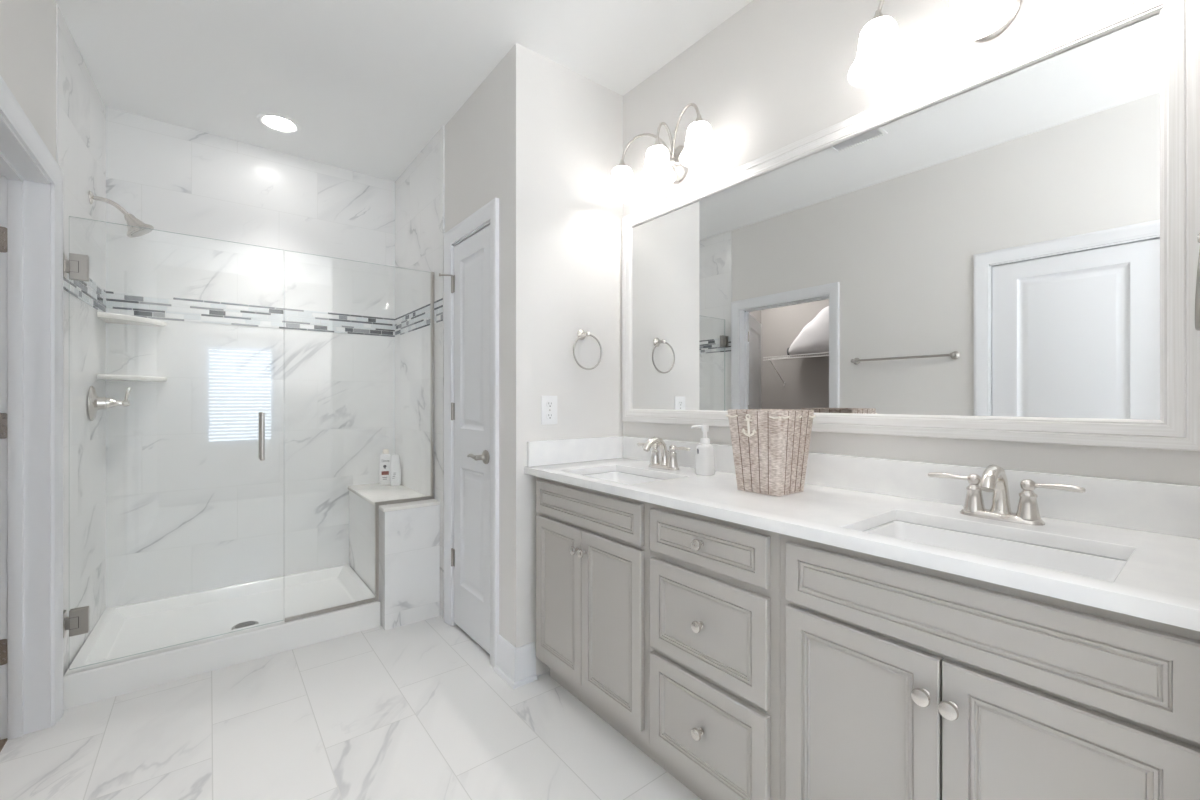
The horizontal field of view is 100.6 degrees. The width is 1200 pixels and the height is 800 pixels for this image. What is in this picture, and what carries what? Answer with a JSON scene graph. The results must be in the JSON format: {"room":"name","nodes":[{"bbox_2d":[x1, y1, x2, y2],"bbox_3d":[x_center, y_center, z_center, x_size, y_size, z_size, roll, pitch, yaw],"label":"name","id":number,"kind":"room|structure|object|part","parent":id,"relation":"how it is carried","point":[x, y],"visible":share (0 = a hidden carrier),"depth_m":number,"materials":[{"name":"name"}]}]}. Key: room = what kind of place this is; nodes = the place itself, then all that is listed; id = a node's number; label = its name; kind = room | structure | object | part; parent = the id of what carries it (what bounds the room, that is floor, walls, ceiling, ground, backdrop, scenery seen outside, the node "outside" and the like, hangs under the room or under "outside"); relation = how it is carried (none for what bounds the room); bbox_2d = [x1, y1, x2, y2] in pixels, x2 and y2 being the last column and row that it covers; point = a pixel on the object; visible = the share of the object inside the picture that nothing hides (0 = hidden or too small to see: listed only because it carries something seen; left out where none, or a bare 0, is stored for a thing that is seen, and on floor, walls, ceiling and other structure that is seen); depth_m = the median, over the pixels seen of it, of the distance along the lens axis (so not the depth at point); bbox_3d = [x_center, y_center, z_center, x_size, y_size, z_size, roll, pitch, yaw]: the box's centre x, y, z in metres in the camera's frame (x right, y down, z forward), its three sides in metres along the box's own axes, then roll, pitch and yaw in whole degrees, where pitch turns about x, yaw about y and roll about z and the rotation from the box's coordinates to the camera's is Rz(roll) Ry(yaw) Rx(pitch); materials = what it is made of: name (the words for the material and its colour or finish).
{"room":"bathroom","nodes":[
{"label":"bathroom","id":0,"kind":"room"},
{"bbox_2d":[0,0,105,675],"bbox_3d":[-0.933,-0.152,0.367,0.184,2.685,5.370,0,0,-38],"label":"wall","id":1,"kind":"structure","parent":0,"point":[80,107],"depth_m":2.08,"materials":[{"name":"stone"}]},
{"bbox_2d":[0,226,6,664],"bbox_3d":[-2.469,0.201,1.672,0.804,1.955,0.042,0,0,-12],"label":"door","id":2,"kind":"structure","parent":1,"relation":"in","point":[3,230],"depth_m":1.74,"materials":[{"name":"white paint"}]},
{"bbox_2d":[0,114,50,739],"bbox_3d":[-1.801,0.198,1.463,0.120,1.985,0.815,0,0,-38],"label":"trim","id":3,"kind":"structure","parent":1,"relation":"attached to","point":[25,190],"depth_m":1.77,"materials":[{"name":"white paint"}]},
{"bbox_2d":[0,75,62,725],"bbox_3d":[-1.746,0.164,1.506,0.020,2.053,0.951,0,0,-38],"label":"trim","id":4,"kind":"structure","parent":1,"relation":"attached to","point":[11,111],"depth_m":1.83,"materials":[{"name":"white paint"}]},
{"bbox_2d":[63,273,105,311],"bbox_3d":[-2.283,-0.492,2.210,0.003,0.127,0.801,0,0,-36],"label":"trim","id":5,"kind":"structure","parent":1,"relation":"attached to","point":[90,293],"depth_m":2.25,"materials":[{"name":"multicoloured tile"}]},
{"bbox_2d":[88,385,130,420],"bbox_3d":[-2.293,0.015,2.338,0.137,0.164,0.164,0,0,-38],"label":"shower valve","id":6,"kind":"object","parent":1,"relation":"attached to","point":[95,403],"visible":1,"depth_m":2.30,"materials":[{"name":"silver metal"}]},
{"bbox_3d":[-2.277,-0.011,2.351,0.097,0.101,0.050,0,0,-38],"label":"lever","id":7,"kind":"part","parent":6,"relation":"part of","materials":[{"name":"silver metal"}]},
{"bbox_2d":[89,190,153,237],"bbox_3d":[-2.247,-0.865,2.344,0.218,0.184,0.112,0,0,-38],"label":"sprayer","id":8,"kind":"object","parent":1,"relation":"attached to","point":[131,220],"visible":0.98,"depth_m":2.34,"materials":[{"name":"silver metal"}]},
{"bbox_3d":[-2.276,-0.900,2.321,0.133,0.076,0.019,0,0,-38],"label":"arm","id":9,"kind":"part","parent":8,"relation":"part of","materials":[{"name":"silver metal"}]},
{"bbox_2d":[97,374,166,381],"bbox_3d":[-2.351,-0.110,2.516,0.238,0.024,0.238,0,0,-38],"label":"corner shelf","id":10,"kind":"object","parent":1,"relation":"attached to","point":[105,377],"visible":1,"depth_m":2.48,"materials":[{"name":"stone"}]},
{"bbox_2d":[97,312,166,326],"bbox_3d":[-2.351,-0.406,2.516,0.238,0.024,0.238,0,0,-38],"label":"corner shelf","id":11,"kind":"object","parent":1,"relation":"attached to","point":[106,317],"visible":1,"depth_m":2.50,"materials":[{"name":"stone"}]},
{"bbox_2d":[63,216,283,669],"bbox_3d":[-1.795,0.168,2.151,0.728,1.765,0.103,0,0,-38],"label":"shower door","id":12,"kind":"structure","parent":1,"relation":"attached to","point":[77,266],"depth_m":1.95,"materials":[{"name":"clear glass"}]},
{"bbox_3d":[-1.577,0.167,2.321,0.019,0.220,0.103,0,0,-38],"label":"handle","id":13,"kind":"part","parent":12,"relation":"part of","materials":[{"name":"silver metal"}]},
{"bbox_2d":[106,107,394,607],"bbox_3d":[-2.070,-0.152,2.964,1.600,2.685,0.120,0,0,-38],"label":"wall","id":14,"kind":"structure","parent":0,"point":[192,505],"depth_m":2.88,"materials":[{"name":"stone"}]},
{"bbox_2d":[106,291,394,336],"bbox_3d":[-1.960,-0.492,2.973,1.413,0.127,0.003,0,0,-38],"label":"trim","id":15,"kind":"structure","parent":14,"relation":"attached to","point":[140,305],"depth_m":2.88,"materials":[{"name":"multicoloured tile"}]},
{"bbox_2d":[0,616,700,799],"bbox_3d":[-0.736,1.238,0.598,3.620,0.104,5.250,0,0,-38],"label":"floor","id":16,"kind":"structure","parent":0,"point":[420,710],"depth_m":1.75,"materials":[{"name":"tile"}]},
{"bbox_2d":[63,564,379,709],"bbox_3d":[-1.847,1.125,2.570,1.152,0.130,0.774,0,0,-38],"label":"shower pan","id":17,"kind":"object","parent":16,"relation":"on","point":[135,628],"visible":0.94,"depth_m":2.42,"materials":[{"name":"white plastic"}]},
{"bbox_2d":[284,250,433,621],"bbox_3d":[-1.223,0.169,2.599,0.717,1.782,0.017,0,0,-38],"label":"glass","id":18,"kind":"object","parent":17,"relation":"on","point":[376,598],"visible":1,"depth_m":2.66,"materials":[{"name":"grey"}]},
{"bbox_3d":[-1.224,0.169,2.598,0.716,1.778,0.008,0,0,-38],"label":"glass pane","id":19,"kind":"part","parent":18,"relation":"part of","materials":[{"name":"grey"}]},
{"bbox_2d":[348,483,439,629],"bbox_3d":[-1.258,0.874,2.985,0.296,0.632,0.848,0,0,-38],"label":"shower bench","id":20,"kind":"object","parent":16,"relation":"on","point":[409,532],"visible":0.81,"depth_m":2.69,"materials":[{"name":"stone"}]},
{"bbox_2d":[379,449,391,484],"bbox_3d":[-1.417,0.442,3.295,0.080,0.232,0.050,0,0,-22],"label":"shampoo bottle","id":21,"kind":"object","parent":20,"relation":"on","point":[385,458],"visible":0.98,"depth_m":3.27,"materials":[{"name":"white plastic"}]},
{"bbox_3d":[-1.258,0.568,2.985,0.296,0.020,0.848,0,0,-38],"label":"seat","id":22,"kind":"part","parent":20,"relation":"part of","materials":[{"name":"stone"}]},
{"bbox_2d":[390,455,400,485],"bbox_3d":[-1.337,0.458,3.253,0.068,0.200,0.052,0,0,-38],"label":"bottle","id":23,"kind":"object","parent":20,"relation":"on","point":[395,470],"visible":1,"depth_m":3.23,"materials":[{"name":"white plastic"}]},
{"bbox_2d":[536,477,664,768],"bbox_3d":[0.124,0.751,1.976,0.560,0.878,0.688,0,0,-38],"label":"vanity cabinet","id":24,"kind":"object","parent":16,"relation":"on","point":[592,546],"visible":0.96,"depth_m":1.75,"materials":[{"name":"grey paint"}]},
{"bbox_3d":[-0.161,0.761,1.948,0.018,0.568,0.316,0,0,-38],"label":"cabinet door","id":25,"kind":"part","parent":24,"relation":"part of","materials":[{"name":"grey paint"}]},
{"bbox_3d":[-0.094,0.550,1.825,0.030,0.032,0.032,0,0,-38],"label":"knob","id":26,"kind":"part","parent":24,"relation":"part of","materials":[{"name":"silver metal"}]},
{"bbox_3d":[-0.064,0.550,1.787,0.030,0.032,0.032,0,0,-38],"label":"knob","id":27,"kind":"part","parent":24,"relation":"part of","materials":[{"name":"silver metal"}]},
{"bbox_3d":[0.036,0.761,1.696,0.018,0.568,0.316,0,0,-38],"label":"cabinet door","id":28,"kind":"part","parent":24,"relation":"part of","materials":[{"name":"grey paint"}]},
{"bbox_2d":[649,503,779,799],"bbox_3d":[0.477,0.751,1.526,0.560,0.878,0.454,0,0,-38],"label":"drawer cabinet","id":29,"kind":"object","parent":16,"relation":"on","point":[714,584],"visible":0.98,"depth_m":1.34,"materials":[{"name":"grey paint"}]},
{"bbox_3d":[0.268,0.912,1.363,0.030,0.032,0.032,0,0,-38],"label":"knob","id":30,"kind":"part","parent":29,"relation":"part of","materials":[{"name":"silver metal"}]},
{"bbox_3d":[0.268,0.619,1.363,0.030,0.032,0.032,0,0,-38],"label":"knob","id":31,"kind":"part","parent":29,"relation":"part of","materials":[{"name":"silver metal"}]},
{"bbox_3d":[0.268,0.395,1.363,0.030,0.032,0.032,0,0,-38],"label":"knob","id":32,"kind":"part","parent":29,"relation":"part of","materials":[{"name":"silver metal"}]},
{"bbox_3d":[0.285,0.915,1.378,0.018,0.277,0.409,0,0,-38],"label":"drawer","id":33,"kind":"part","parent":29,"relation":"part of","materials":[{"name":"grey paint"}]},
{"bbox_3d":[0.285,0.622,1.378,0.018,0.272,0.409,0,0,-38],"label":"drawer","id":34,"kind":"part","parent":29,"relation":"part of","materials":[{"name":"grey paint"}]},
{"bbox_3d":[0.285,0.398,1.378,0.018,0.128,0.409,0,0,-38],"label":"drawer","id":35,"kind":"part","parent":29,"relation":"part of","materials":[{"name":"grey paint"}]},
{"bbox_2d":[780,534,1199,799],"bbox_3d":[0.829,0.751,1.077,0.560,0.878,0.684,0,0,-38],"label":"vanity cabinet","id":36,"kind":"object","parent":16,"relation":"on","point":[899,680],"visible":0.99,"depth_m":0.89,"materials":[{"name":"grey paint"}]},
{"bbox_2d":[524,436,1199,631],"bbox_3d":[0.474,0.244,1.539,0.554,0.136,1.876,0,0,-38],"label":"countertop","id":37,"kind":"structure","parent":36,"relation":"on","point":[1154,527],"depth_m":1.17,"materials":[{"name":"white stone"}]},
{"bbox_2d":[584,471,662,484],"bbox_3d":[0.093,0.377,1.925,0.310,0.129,0.458,0,0,-38],"label":"sink","id":38,"kind":"object","parent":37,"relation":"in","point":[626,478],"visible":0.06,"depth_m":2.11,"materials":[{"name":"white ceramic"}]},
{"bbox_2d":[637,437,689,469],"bbox_3d":[0.232,0.216,2.040,0.145,0.132,0.294,0,0,-38],"label":"faucet","id":39,"kind":"object","parent":37,"relation":"on","point":[668,461],"visible":1,"depth_m":2.03,"materials":[{"name":"silver metal"}]},
{"bbox_3d":[0.210,0.227,2.134,0.045,0.090,0.118,0,0,-38],"label":"handle","id":40,"kind":"part","parent":39,"relation":"part of","materials":[{"name":"silver metal"}]},
{"bbox_3d":[0.230,0.212,2.038,0.139,0.125,0.043,0,0,-38],"label":"spout","id":41,"kind":"part","parent":39,"relation":"part of","materials":[{"name":"silver metal"}]},
{"bbox_3d":[0.264,0.275,2.065,0.056,0.015,0.160,0,0,-38],"label":"plate","id":42,"kind":"part","parent":39,"relation":"part of","materials":[{"name":"silver metal"}]},
{"bbox_3d":[0.318,0.227,1.996,0.045,0.090,0.118,0,0,-38],"label":"handle","id":43,"kind":"part","parent":39,"relation":"part of","materials":[{"name":"silver metal"}]},
{"bbox_2d":[691,425,714,475],"bbox_3d":[0.394,0.188,1.888,0.066,0.188,0.076,0,0,-38],"label":"soap dispenser","id":44,"kind":"object","parent":37,"relation":"on","point":[705,458],"visible":1,"depth_m":1.86,"materials":[{"name":"white plastic"}]},
{"bbox_2d":[695,444,714,475],"bbox_3d":[0.398,0.224,1.886,0.061,0.117,0.069,0,0,-38],"label":"bottle","id":45,"kind":"object","parent":44,"relation":"attached to","point":[705,458],"depth_m":1.86,"materials":[{"name":"white plastic"}]},
{"bbox_2d":[726,409,815,495],"bbox_3d":[0.529,0.155,1.550,0.199,0.251,0.196,0,0,-38],"label":"woven basket","id":46,"kind":"object","parent":37,"relation":"on","point":[770,447],"visible":1,"depth_m":1.49,"materials":[{"name":"wicker"}]},
{"bbox_2d":[863,520,1126,581],"bbox_3d":[0.788,0.377,1.038,0.310,0.129,0.460,0,0,-38],"label":"sink","id":47,"kind":"object","parent":37,"relation":"in","point":[1088,565],"visible":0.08,"depth_m":1.10,"materials":[{"name":"white ceramic"}]},
{"bbox_2d":[928,465,1085,525],"bbox_3d":[0.921,0.216,1.161,0.145,0.132,0.294,0,0,-38],"label":"faucet","id":48,"kind":"object","parent":37,"relation":"on","point":[994,478],"visible":1,"depth_m":1.16,"materials":[{"name":"silver metal"}]},
{"bbox_3d":[0.899,0.227,1.255,0.045,0.090,0.118,0,0,-38],"label":"handle","id":49,"kind":"part","parent":48,"relation":"part of","materials":[{"name":"silver metal"}]},
{"bbox_3d":[0.919,0.212,1.159,0.139,0.125,0.043,0,0,-38],"label":"spout","id":50,"kind":"part","parent":48,"relation":"part of","materials":[{"name":"silver metal"}]},
{"bbox_3d":[0.953,0.275,1.186,0.056,0.015,0.160,0,0,-38],"label":"plate","id":51,"kind":"part","parent":48,"relation":"part of","materials":[{"name":"silver metal"}]},
{"bbox_3d":[1.008,0.227,1.117,0.045,0.090,0.118,0,0,-38],"label":"handle","id":52,"kind":"part","parent":48,"relation":"part of","materials":[{"name":"silver metal"}]},
{"bbox_3d":[0.539,0.764,1.054,0.018,0.561,0.314,0,0,-38],"label":"cabinet door","id":53,"kind":"part","parent":36,"relation":"part of","materials":[{"name":"grey paint"}]},
{"bbox_3d":[0.605,0.555,0.934,0.030,0.032,0.032,0,0,-38],"label":"knob","id":54,"kind":"part","parent":36,"relation":"part of","materials":[{"name":"silver metal"}]},
{"bbox_3d":[0.632,0.558,0.899,0.030,0.032,0.032,0,0,-38],"label":"knob","id":55,"kind":"part","parent":36,"relation":"part of","materials":[{"name":"silver metal"}]},
{"bbox_3d":[0.736,0.764,0.804,0.018,0.561,0.314,0,0,-38],"label":"cabinet door","id":56,"kind":"part","parent":36,"relation":"part of","materials":[{"name":"grey paint"}]},
{"bbox_2d":[55,0,752,181],"bbox_3d":[-0.689,-1.545,0.635,3.740,0.100,5.490,0,0,-38],"label":"ceiling","id":57,"kind":"structure","parent":0,"point":[367,85],"depth_m":2.16,"materials":[{"name":"white paint"}]},
{"bbox_2d":[257,113,300,133],"bbox_3d":[-1.732,-1.490,2.690,0.200,0.010,0.200,0,0,-38],"label":"recessed light","id":58,"kind":"object","parent":57,"relation":"in","point":[273,121],"visible":1,"depth_m":2.68,"materials":[{"name":"white paint"}]},
{"bbox_2d":[395,58,503,637],"bbox_3d":[-0.905,-0.152,2.872,0.120,2.685,1.703,0,0,-38],"label":"wall","id":59,"kind":"structure","parent":0,"point":[420,189],"depth_m":2.78,"materials":[{"name":"stone"}]},
{"bbox_2d":[395,298,442,336],"bbox_3d":[-1.130,-0.492,3.060,0.003,0.127,0.886,0,0,-38],"label":"trim","id":60,"kind":"structure","parent":59,"relation":"attached to","point":[419,318],"depth_m":3.02,"materials":[{"name":"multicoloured tile"}]},
{"bbox_2d":[439,221,489,653],"bbox_3d":[-0.631,0.182,2.469,0.166,2.015,0.505,0,0,-38],"label":"door","id":61,"kind":"structure","parent":59,"relation":"in","point":[470,277],"depth_m":2.45,"materials":[{"name":"white paint"}]},
{"bbox_3d":[-0.596,0.182,2.478,0.100,2.015,0.476,0,0,-38],"label":"frame","id":62,"kind":"part","parent":61,"relation":"part of","materials":[{"name":"white paint"}]},
{"bbox_3d":[-0.619,0.181,2.460,0.035,1.973,0.446,0,0,-38],"label":"panel","id":63,"kind":"part","parent":61,"relation":"part of","materials":[{"name":"white paint"}]},
{"bbox_3d":[-0.576,0.265,2.329,0.058,0.066,0.146,0,0,-38],"label":"handle","id":64,"kind":"part","parent":61,"relation":"part of","materials":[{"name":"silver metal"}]},
{"bbox_2d":[444,198,498,668],"bbox_3d":[-0.643,0.148,2.441,0.020,2.083,0.612,0,0,-38],"label":"trim","id":65,"kind":"structure","parent":59,"relation":"attached to","point":[488,212],"depth_m":2.25,"materials":[{"name":"white paint"}]},
{"bbox_2d":[494,635,537,688],"bbox_3d":[-0.366,1.114,2.154,0.114,0.152,0.181,0,0,-38],"label":"baseboard","id":66,"kind":"structure","parent":59,"relation":"attached to","point":[515,666],"depth_m":2.11,"materials":[{"name":"white paint"}]},
{"bbox_2d":[504,43,622,675],"bbox_3d":[-0.153,-0.152,2.310,0.590,2.685,0.110,0,0,-38],"label":"wall","id":67,"kind":"structure","parent":0,"point":[563,129],"depth_m":2.20,"materials":[{"name":"white paint"}]},
{"bbox_2d":[541,396,556,424],"bbox_3d":[-0.221,0.044,2.181,0.082,0.126,0.009,0,0,-38],"label":"wall outlet","id":68,"kind":"object","parent":67,"relation":"attached to","point":[548,403],"visible":1,"depth_m":2.18,"materials":[{"name":"white plastic"}]},
{"bbox_2d":[547,413,552,418],"bbox_3d":[-0.219,0.070,2.179,0.033,0.029,0.003,0,0,-38],"label":"socket","id":69,"kind":"object","parent":68,"relation":"attached to","point":[549,415],"depth_m":2.18,"materials":[{"name":"white plastic"}]},
{"bbox_2d":[547,401,552,406],"bbox_3d":[-0.219,0.018,2.179,0.033,0.029,0.003,0,0,-38],"label":"socket","id":70,"kind":"object","parent":68,"relation":"attached to","point":[549,403],"depth_m":2.18,"materials":[{"name":"white plastic"}]},
{"bbox_2d":[573,330,601,369],"bbox_3d":[-0.068,-0.230,2.268,0.164,0.188,0.062,0,0,-38],"label":"towel ring","id":71,"kind":"object","parent":67,"relation":"attached to","point":[581,334],"visible":1,"depth_m":2.26,"materials":[{"name":"silver metal"}]},
{"bbox_3d":[-0.068,-0.300,2.268,0.048,0.048,0.062,0,0,-38],"label":"post","id":72,"kind":"part","parent":71,"relation":"part of","materials":[{"name":"silver metal"}]},
{"bbox_2d":[623,0,1199,485],"bbox_3d":[0.736,-0.102,1.752,0.120,2.785,5.490,0,0,-38],"label":"wall","id":73,"kind":"structure","parent":0,"point":[772,76],"depth_m":1.67,"materials":[{"name":"white paint"}]},
{"bbox_2d":[605,103,718,202],"bbox_3d":[0.261,-1.047,2.094,0.206,0.253,0.602,0,0,-38],"label":"vanity light","id":74,"kind":"object","parent":73,"relation":"attached to","point":[699,151],"visible":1,"depth_m":2.07,"materials":[{"name":"white glass"}]},
{"bbox_3d":[0.100,-0.983,2.255,0.151,0.126,0.151,0,0,-38],"label":"lamp shade","id":75,"kind":"part","parent":74,"relation":"part of","materials":[{"name":"white glass"}]},
{"bbox_3d":[0.204,-1.094,2.190,0.254,0.158,0.022,0,0,29],"label":"arm","id":76,"kind":"part","parent":74,"relation":"part of","materials":[{"name":"silver metal"}]},
{"bbox_3d":[0.239,-0.983,2.077,0.151,0.126,0.151,0,0,-38],"label":"lamp shade","id":77,"kind":"part","parent":74,"relation":"part of","materials":[{"name":"white glass"}]},
{"bbox_3d":[0.276,-1.094,2.106,0.104,0.155,0.010,0,0,-38],"label":"arm","id":78,"kind":"part","parent":74,"relation":"part of","materials":[{"name":"silver metal"}]},
{"bbox_3d":[0.340,-1.094,2.016,0.022,0.158,0.254,0,0,-15],"label":"arm","id":79,"kind":"part","parent":74,"relation":"part of","materials":[{"name":"silver metal"}]},
{"bbox_3d":[0.378,-0.983,1.900,0.151,0.126,0.151,0,0,-38],"label":"lamp shade","id":80,"kind":"part","parent":74,"relation":"part of","materials":[{"name":"white glass"}]},
{"bbox_3d":[0.378,-0.984,1.900,0.052,0.081,0.053,0,0,-38],"label":"bulb","id":81,"kind":"part","parent":74,"relation":"part of","materials":[{"name":"white glass"}]},
{"bbox_2d":[848,0,909,86],"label":"vanity light","id":82,"kind":"object","parent":73,"relation":"attached to","point":[882,57],"depth_m":1.38,"materials":[{"name":"white glass"}]},
{"bbox_3d":[0.777,-0.984,1.391,0.052,0.081,0.053,0,0,-38],"label":"bulb","id":83,"kind":"part","parent":82,"relation":"part of","materials":[{"name":"white glass"}]},
{"bbox_3d":[0.777,-0.983,1.391,0.151,0.126,0.151,0,0,-38],"label":"lamp shade","id":84,"kind":"part","parent":82,"relation":"part of","materials":[{"name":"white glass"}]},
{"bbox_3d":[0.881,-1.094,1.327,0.254,0.158,0.022,0,0,29],"label":"arm","id":85,"kind":"part","parent":82,"relation":"part of","materials":[{"name":"silver metal"}]},
{"bbox_2d":[622,0,1199,450],"bbox_3d":[0.671,-0.390,1.716,0.026,0.988,1.800,0,0,-38],"label":"wall mirror","id":86,"kind":"object","parent":73,"relation":"attached to","point":[1002,246],"visible":0.87,"depth_m":1.33,"materials":[{"name":"white wood"}]},
{"bbox_2d":[623,436,1199,538],"bbox_3d":[0.690,0.229,1.696,0.020,0.106,1.855,0,0,-38],"label":"backsplash","id":87,"kind":"structure","parent":73,"relation":"attached to","point":[1156,507],"depth_m":1.24,"materials":[{"name":"white stone"}]},
{"bbox_2d":[938,0,1021,43],"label":"vanity light","id":88,"kind":"object","parent":73,"relation":"attached to","point":[966,21],"depth_m":1.25,"materials":[{"name":"white glass"}]},
{"bbox_3d":[0.916,-0.984,1.214,0.052,0.081,0.053,0,0,-38],"label":"bulb","id":89,"kind":"part","parent":88,"relation":"part of","materials":[{"name":"white glass"}]},
{"bbox_3d":[0.916,-0.983,1.214,0.151,0.126,0.151,0,0,-38],"label":"lamp shade","id":90,"kind":"part","parent":88,"relation":"part of","materials":[{"name":"white glass"}]},
{"bbox_3d":[1.064,-0.153,0.733,0.620,2.685,0.120,0,0,-38],"label":"wall","id":91,"kind":"structure","parent":0,"visible":0},
{"bbox_2d":[1195,233,1199,330],"bbox_3d":[1.085,-0.218,0.866,0.164,0.188,0.064,0,0,-38],"label":"towel ring","id":92,"kind":"object","parent":91,"relation":"attached to","point":[1197,295],"visible":1,"depth_m":0.84,"materials":[{"name":"silver metal"}]}
]}

